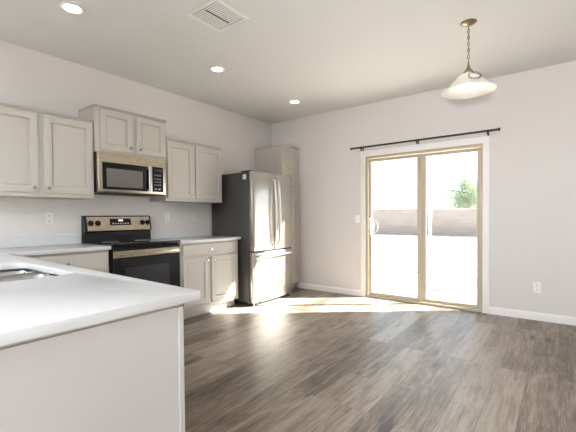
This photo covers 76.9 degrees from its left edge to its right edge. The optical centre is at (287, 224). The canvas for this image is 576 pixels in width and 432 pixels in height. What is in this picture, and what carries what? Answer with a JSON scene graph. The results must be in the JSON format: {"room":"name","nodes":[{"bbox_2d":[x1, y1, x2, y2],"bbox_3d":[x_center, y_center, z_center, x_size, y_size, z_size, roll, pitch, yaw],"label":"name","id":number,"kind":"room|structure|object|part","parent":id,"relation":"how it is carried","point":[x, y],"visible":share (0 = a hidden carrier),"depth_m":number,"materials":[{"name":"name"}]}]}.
{"room":"kitchen","nodes":[
{"label":"kitchen","id":0,"kind":"room"},
{"bbox_2d":[0,40,271,243],"bbox_3d":[-3.180,-0.244,2.582,0.160,2.779,9.760,1,2,37],"label":"wall","id":1,"kind":"structure","parent":0,"point":[29,78],"depth_m":4.00,"materials":[{"name":"white paint"}]},
{"bbox_2d":[0,234,80,247],"bbox_3d":[-2.736,0.164,3.023,0.019,0.102,1.900,1,2,37],"label":"backsplash","id":2,"kind":"structure","parent":1,"relation":"attached to","point":[60,239],"depth_m":3.47,"materials":[{"name":"white stone"}]},
{"bbox_2d":[0,102,93,199],"bbox_3d":[-2.303,-0.632,3.290,0.378,0.762,0.918,1,2,37],"label":"upper cabinet","id":3,"kind":"object","parent":1,"relation":"attached to","point":[44,154],"visible":1,"depth_m":3.22,"materials":[{"name":"beige paint"}]},
{"bbox_3d":[-2.320,-0.624,3.019,0.019,0.693,0.413,1,2,37],"label":"door","id":4,"kind":"part","parent":3,"relation":"part of","materials":[{"name":"beige paint"}]},
{"bbox_3d":[-2.319,-1.002,3.290,0.347,0.022,0.916,1,2,37],"label":"moulding","id":5,"kind":"part","parent":3,"relation":"part of","materials":[{"name":"white wood"}]},
{"bbox_3d":[-2.041,-0.635,3.388,0.019,0.693,0.413,1,2,37],"label":"door","id":6,"kind":"part","parent":3,"relation":"part of","materials":[{"name":"beige paint"}]},
{"bbox_2d":[45,213,52,224],"bbox_3d":[-2.340,-0.063,3.556,0.009,0.116,0.072,1,2,37],"label":"wall outlet","id":7,"kind":"object","parent":1,"relation":"attached to","point":[48,216],"visible":1,"depth_m":3.55,"materials":[{"name":"white plastic"}]},
{"bbox_2d":[78,104,165,160],"bbox_3d":[-1.775,-0.964,3.969,0.398,0.462,0.808,1,2,37],"label":"upper cabinet","id":8,"kind":"object","parent":1,"relation":"attached to","point":[117,131],"visible":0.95,"depth_m":3.81,"materials":[{"name":"beige paint"}]},
{"bbox_3d":[-1.761,-0.954,3.723,0.019,0.396,0.335,1,2,37],"label":"door","id":9,"kind":"part","parent":8,"relation":"part of","materials":[{"name":"beige paint"}]},
{"bbox_3d":[-1.788,-1.184,3.972,0.371,0.022,0.808,1,2,37],"label":"moulding","id":10,"kind":"part","parent":8,"relation":"part of","materials":[{"name":"white wood"}]},
{"bbox_2d":[93,151,165,196],"bbox_3d":[-1.765,-0.527,3.948,0.443,0.407,0.758,1,2,37],"label":"microwave","id":11,"kind":"object","parent":8,"relation":"attached to","point":[114,174],"visible":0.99,"depth_m":3.79,"materials":[{"name":"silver metal"}]},
{"bbox_3d":[-1.664,-0.496,3.783,0.004,0.270,0.535,1,2,37],"label":"door glass","id":12,"kind":"part","parent":11,"relation":"part of","materials":[{"name":"black glass"}]},
{"bbox_3d":[-1.506,-0.501,3.956,0.039,0.276,0.038,1,2,37],"label":"handle","id":13,"kind":"part","parent":11,"relation":"part of","materials":[{"name":"silver metal"}]},
{"bbox_3d":[-1.526,-0.963,4.034,0.019,0.396,0.345,1,2,37],"label":"door","id":14,"kind":"part","parent":8,"relation":"part of","materials":[{"name":"beige paint"}]},
{"bbox_2d":[165,213,169,221],"bbox_3d":[-1.537,-0.096,4.620,0.009,0.116,0.072,1,2,37],"label":"wall outlet","id":15,"kind":"object","parent":1,"relation":"attached to","point":[167,215],"visible":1,"depth_m":4.62,"materials":[{"name":"white plastic"}]},
{"bbox_2d":[151,228,208,238],"bbox_3d":[-1.412,0.112,4.778,0.019,0.102,0.946,1,2,37],"label":"backsplash","id":16,"kind":"structure","parent":1,"relation":"attached to","point":[159,234],"depth_m":4.74,"materials":[{"name":"white stone"}]},
{"bbox_2d":[150,137,221,202],"bbox_3d":[-1.273,-0.659,4.654,0.378,0.736,0.876,1,2,37],"label":"upper cabinet","id":17,"kind":"object","parent":1,"relation":"attached to","point":[193,170],"visible":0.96,"depth_m":4.50,"materials":[{"name":"beige paint"}]},
{"bbox_3d":[-1.294,-0.648,4.378,0.019,0.661,0.373,1,2,37],"label":"door","id":18,"kind":"part","parent":17,"relation":"part of","materials":[{"name":"beige paint"}]},
{"bbox_3d":[-1.287,-1.016,4.657,0.347,0.022,0.872,1,2,37],"label":"moulding","id":19,"kind":"part","parent":17,"relation":"part of","materials":[{"name":"white wood"}]},
{"bbox_3d":[-1.031,-0.658,4.726,0.019,0.661,0.426,1,2,37],"label":"door","id":20,"kind":"part","parent":17,"relation":"part of","materials":[{"name":"beige paint"}]},
{"bbox_2d":[192,213,195,221],"bbox_3d":[-1.281,-0.104,4.959,0.009,0.116,0.072,1,2,37],"label":"wall outlet","id":21,"kind":"object","parent":1,"relation":"attached to","point":[193,214],"visible":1,"depth_m":4.95,"materials":[{"name":"white plastic"}]},
{"bbox_2d":[0,0,575,123],"bbox_3d":[-0.144,-1.664,0.147,7.920,0.120,9.920,1,2,37],"label":"ceiling","id":22,"kind":"structure","parent":0,"point":[325,55],"depth_m":3.36,"materials":[{"name":"white paint"}]},
{"bbox_2d":[59,1,84,14],"bbox_3d":[-1.642,-1.646,2.761,0.176,0.010,0.176,1,2,37],"label":"recessed light","id":23,"kind":"object","parent":22,"relation":"in","point":[67,6],"visible":1,"depth_m":2.75,"materials":[{"name":"white plastic"}]},
{"bbox_2d":[63,4,80,12],"bbox_3d":[-1.642,-1.648,2.761,0.119,0.004,0.119,1,2,37],"label":"diffuser","id":24,"kind":"object","parent":23,"relation":"attached to","point":[70,8],"depth_m":2.76,"materials":[{"name":"white"}]},
{"bbox_2d":[209,66,224,72],"bbox_3d":[-0.766,-1.681,3.921,0.176,0.010,0.176,1,2,37],"label":"recessed light","id":25,"kind":"object","parent":22,"relation":"in","point":[218,69],"visible":1,"depth_m":3.92,"materials":[{"name":"white"}]},
{"bbox_2d":[212,67,222,70],"bbox_3d":[-0.766,-1.683,3.921,0.119,0.004,0.119,1,2,37],"label":"diffuser","id":26,"kind":"object","parent":25,"relation":"attached to","point":[213,68],"depth_m":3.91,"materials":[{"name":"white"}]},
{"bbox_2d":[186,0,248,31],"bbox_3d":[-0.556,-1.658,2.888,0.350,0.011,0.350,1,2,37],"label":"ceiling vent","id":27,"kind":"object","parent":22,"relation":"in","point":[217,15],"visible":1,"depth_m":2.88,"materials":[{"name":"white metal"}]},
{"bbox_2d":[288,100,300,103],"bbox_3d":[0.093,-1.714,5.058,0.176,0.010,0.176,1,2,37],"label":"recessed light","id":28,"kind":"object","parent":22,"relation":"in","point":[290,101],"visible":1,"depth_m":5.04,"materials":[{"name":"white plastic"}]},
{"bbox_2d":[441,18,496,98],"bbox_3d":[1.505,-1.401,3.025,0.414,0.567,0.414,1,2,37],"label":"pendant lamp","id":29,"kind":"object","parent":22,"relation":"hanging from","point":[470,84],"visible":1,"depth_m":3.02,"materials":[{"name":"white glass"}]},
{"bbox_3d":[1.504,-1.508,3.023,0.017,0.302,0.016,-1,1,-8],"label":"chain","id":30,"kind":"part","parent":29,"relation":"part of","materials":[{"name":"silver metal"}]},
{"bbox_3d":[1.507,-1.163,3.031,0.058,0.070,0.058,1,2,37],"label":"bulb","id":31,"kind":"part","parent":29,"relation":"part of","materials":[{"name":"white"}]},
{"bbox_3d":[1.506,-1.190,3.030,0.414,0.146,0.414,1,2,37],"label":"lamp shade","id":32,"kind":"part","parent":29,"relation":"part of","materials":[{"name":"white glass"}]},
{"bbox_3d":[1.501,-1.218,2.920,0.100,0.128,0.132,1,2,37],"label":"spare chain","id":33,"kind":"part","parent":29,"relation":"part of","materials":[{"name":"silver metal"}]},
{"bbox_2d":[184,287,575,431],"bbox_3d":[-0.119,1.234,0.214,7.920,0.120,9.920,1,2,37],"label":"floor","id":34,"kind":"structure","parent":0,"point":[307,360],"depth_m":2.77,"materials":[{"name":"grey wood"}]},
{"bbox_2d":[24,250,108,272],"bbox_3d":[-2.155,0.680,3.269,0.658,0.882,0.819,1,2,37],"label":"base cabinet","id":35,"kind":"object","parent":34,"relation":"on","point":[98,260],"visible":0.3,"depth_m":3.22,"materials":[{"name":"beige paint"}]},
{"bbox_3d":[-1.910,0.335,3.109,0.019,0.145,0.705,1,2,37],"label":"drawer","id":36,"kind":"part","parent":35,"relation":"part of","materials":[{"name":"beige paint"}]},
{"bbox_2d":[0,268,184,431],"bbox_3d":[-1.567,0.713,1.617,2.361,0.882,0.958,1,2,37],"label":"base cabinet","id":37,"kind":"object","parent":34,"relation":"on","point":[125,374],"visible":0.72,"depth_m":1.04,"materials":[{"name":"beige paint"}]},
{"bbox_2d":[0,234,199,345],"bbox_3d":[-1.552,0.191,2.130,2.986,0.134,1.900,1,2,37],"label":"countertop","id":38,"kind":"structure","parent":37,"relation":"on","point":[78,297],"depth_m":1.25,"materials":[{"name":"white stone"}]},
{"bbox_2d":[0,268,57,282],"bbox_3d":[-1.448,0.364,1.746,0.740,0.191,0.545,1,2,37],"label":"sink","id":39,"kind":"object","parent":38,"relation":"in","point":[13,274],"visible":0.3,"depth_m":1.98,"materials":[{"name":"silver metal"}]},
{"bbox_3d":[-1.646,0.362,1.896,0.245,0.191,0.545,1,2,37],"label":"bowl","id":40,"kind":"part","parent":39,"relation":"part of","materials":[{"name":"silver metal"}]},
{"bbox_3d":[-0.369,0.716,1.258,0.016,0.872,0.020,1,2,37],"label":"corner post","id":41,"kind":"part","parent":37,"relation":"part of","materials":[{"name":"white wood"}]},
{"bbox_2d":[81,215,179,286],"bbox_3d":[-1.662,0.499,3.907,0.670,1.205,0.759,1,2,37],"label":"range","id":42,"kind":"object","parent":34,"relation":"on","point":[133,253],"visible":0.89,"depth_m":3.84,"materials":[{"name":"black metal"}]},
{"bbox_3d":[-1.871,-0.017,4.050,0.038,0.149,0.715,1,2,37],"label":"control panel","id":43,"kind":"part","parent":42,"relation":"part of","materials":[{"name":"silver metal"}]},
{"bbox_2d":[85,239,179,246],"bbox_3d":[-1.648,0.186,3.887,0.570,0.021,0.759,1,2,37],"label":"cooktop","id":44,"kind":"object","parent":42,"relation":"in","point":[107,242],"depth_m":3.82,"materials":[{"name":"black glass"}]},
{"bbox_3d":[-1.434,0.546,3.736,0.026,0.645,0.751,1,2,37],"label":"oven door","id":45,"kind":"part","parent":42,"relation":"part of","materials":[{"name":"black glass"}]},
{"bbox_3d":[-1.409,0.278,3.709,0.030,0.024,0.699,1,2,37],"label":"handle","id":46,"kind":"part","parent":42,"relation":"part of","materials":[{"name":"silver metal"}]},
{"bbox_2d":[179,240,237,318],"bbox_3d":[-1.157,0.641,4.591,0.658,0.882,0.914,1,2,37],"label":"base cabinet","id":47,"kind":"object","parent":34,"relation":"on","point":[210,268],"visible":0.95,"depth_m":4.41,"materials":[{"name":"beige paint"}]},
{"bbox_3d":[-1.069,0.660,4.228,0.019,0.558,0.368,1,2,37],"label":"door","id":48,"kind":"part","parent":47,"relation":"part of","materials":[{"name":"beige paint"}]},
{"bbox_2d":[151,228,240,243],"bbox_3d":[-1.161,0.131,4.589,0.646,0.134,0.946,1,2,37],"label":"countertop","id":49,"kind":"structure","parent":47,"relation":"on","point":[185,236],"depth_m":4.64,"materials":[{"name":"white stone"}]},
{"bbox_3d":[-0.929,0.284,4.407,0.019,0.124,0.840,1,2,37],"label":"drawer","id":50,"kind":"part","parent":47,"relation":"part of","materials":[{"name":"beige paint"}]},
{"bbox_3d":[-0.801,0.650,4.582,0.019,0.558,0.425,1,2,37],"label":"door","id":51,"kind":"part","parent":47,"relation":"part of","materials":[{"name":"beige paint"}]},
{"bbox_2d":[212,170,292,306],"bbox_3d":[-0.472,0.168,5.246,0.890,1.786,0.859,1,2,37],"label":"refrigerator","id":52,"kind":"object","parent":34,"relation":"on","point":[255,207],"visible":0.96,"depth_m":4.89,"materials":[{"name":"grey metal"}]},
{"bbox_3d":[-0.346,-0.183,4.869,0.082,1.042,0.425,1,2,37],"label":"door","id":53,"kind":"part","parent":52,"relation":"part of","materials":[{"name":"silver metal"}]},
{"bbox_3d":[-0.208,0.685,5.062,0.082,0.655,0.859,1,2,37],"label":"freezer drawer","id":54,"kind":"part","parent":52,"relation":"part of","materials":[{"name":"silver metal"}]},
{"bbox_3d":[-0.160,0.408,5.017,0.084,0.025,0.739,1,2,37],"label":"handle","id":55,"kind":"part","parent":52,"relation":"part of","materials":[{"name":"silver metal"}]},
{"bbox_3d":[-0.182,-0.180,4.958,0.085,0.914,0.025,1,2,37],"label":"handle","id":56,"kind":"part","parent":52,"relation":"part of","materials":[{"name":"silver metal"}]},
{"bbox_3d":[-0.128,-0.183,5.030,0.085,0.914,0.025,1,2,37],"label":"handle","id":57,"kind":"part","parent":52,"relation":"part of","materials":[{"name":"silver metal"}]},
{"bbox_3d":[-0.086,-0.193,5.213,0.082,1.042,0.430,1,2,37],"label":"door","id":58,"kind":"part","parent":52,"relation":"part of","materials":[{"name":"silver metal"}]},
{"bbox_2d":[255,145,298,287],"bbox_3d":[-0.174,-0.101,5.939,0.592,2.286,0.408,1,2,37],"label":"pantry cabinet","id":59,"kind":"object","parent":34,"relation":"on","point":[279,159],"visible":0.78,"depth_m":5.80,"materials":[{"name":"beige paint"}]},
{"bbox_3d":[-0.185,-1.233,5.914,0.589,0.022,0.408,1,2,37],"label":"moulding","id":60,"kind":"part","parent":59,"relation":"part of","materials":[{"name":"white wood"}]},
{"bbox_3d":[0.050,-0.868,5.752,0.019,0.665,0.350,1,2,37],"label":"door","id":61,"kind":"part","parent":59,"relation":"part of","materials":[{"name":"beige paint"}]},
{"bbox_3d":[0.059,0.201,5.777,0.019,1.405,0.350,1,2,37],"label":"door","id":62,"kind":"part","parent":59,"relation":"part of","materials":[{"name":"beige paint"}]},
{"bbox_2d":[272,61,575,316],"bbox_3d":[2.808,-0.330,4.074,7.600,2.779,0.160,1,2,37],"label":"wall","id":63,"kind":"structure","parent":0,"point":[532,233],"depth_m":4.25,"materials":[{"name":"white paint"}]},
{"bbox_2d":[299,282,360,295],"bbox_3d":[0.626,0.998,5.652,1.114,0.088,0.014,1,2,37],"label":"baseboard","id":64,"kind":"structure","parent":63,"relation":"attached to","point":[354,292],"depth_m":5.62,"materials":[{"name":"white"}]},
{"bbox_2d":[355,215,359,222],"bbox_3d":[1.018,-0.087,5.326,0.072,0.116,0.010,1,2,37],"label":"light switch","id":65,"kind":"object","parent":63,"relation":"attached to","point":[357,217],"visible":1,"depth_m":5.32,"materials":[{"name":"white plastic"}]},
{"bbox_2d":[365,143,482,312],"bbox_3d":[1.750,0.034,4.830,1.522,2.035,0.185,1,2,37],"label":"door","id":66,"kind":"structure","parent":63,"relation":"in","point":[421,155],"depth_m":4.82,"materials":[{"name":"beige plastic"}]},
{"bbox_3d":[1.470,0.036,5.043,0.741,1.963,0.017,1,2,37],"label":"sliding panel","id":67,"kind":"part","parent":66,"relation":"part of","materials":[{"name":"clear glass"}]},
{"bbox_3d":[2.056,0.041,4.632,0.717,1.963,0.017,1,2,37],"label":"fixed panel","id":68,"kind":"part","parent":66,"relation":"part of","materials":[{"name":"clear glass"}]},
{"bbox_3d":[2.129,0.390,4.656,0.625,1.200,0.012,1,2,37],"label":"screen frame","id":69,"kind":"part","parent":66,"relation":"part of","materials":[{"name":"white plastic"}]},
{"bbox_2d":[360,136,489,313],"bbox_3d":[1.723,-0.002,4.793,1.658,2.108,0.016,1,2,37],"label":"trim","id":70,"kind":"structure","parent":63,"relation":"attached to","point":[485,140],"depth_m":4.39,"materials":[{"name":"white"}]},
{"bbox_2d":[350,127,500,150],"bbox_3d":[1.686,-1.088,4.736,1.900,0.067,0.100,1,2,37],"label":"curtain rod","id":71,"kind":"object","parent":63,"relation":"attached to","point":[496,129],"visible":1,"depth_m":4.62,"materials":[{"name":"black metal"}]},
{"bbox_2d":[489,306,575,325],"bbox_3d":[4.097,1.029,3.032,4.268,0.088,0.014,1,2,37],"label":"baseboard","id":72,"kind":"structure","parent":63,"relation":"attached to","point":[560,319],"depth_m":4.05,"materials":[{"name":"white"}]},
{"bbox_2d":[533,282,540,292],"bbox_3d":[2.765,0.696,4.030,0.072,0.116,0.009,1,2,37],"label":"wall outlet","id":73,"kind":"object","parent":63,"relation":"attached to","point":[536,285],"visible":1,"depth_m":4.03,"materials":[{"name":"white plastic"}]},
{"label":"outside","id":74,"kind":"structure","parent":0,"visible":0},
{"bbox_2d":[372,234,476,303],"bbox_3d":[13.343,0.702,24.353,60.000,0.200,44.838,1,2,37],"label":"ground","id":75,"kind":"structure","parent":74,"point":[394,257],"depth_m":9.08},
{"bbox_2d":[372,208,476,236],"bbox_3d":[11.238,-0.171,21.553,48.000,1.710,0.240,1,2,37],"label":"wall","id":76,"kind":"structure","parent":75,"relation":"on","point":[445,221],"depth_m":22.97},
{"bbox_2d":[435,169,476,207],"bbox_3d":[14.089,-1.931,27.910,4.804,4.909,4.414,-1,1,-1],"label":"tree","id":77,"kind":"object","parent":75,"relation":"on","point":[468,197],"visible":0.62,"depth_m":27.93,"materials":[{"name":"green plant"}]}
]}

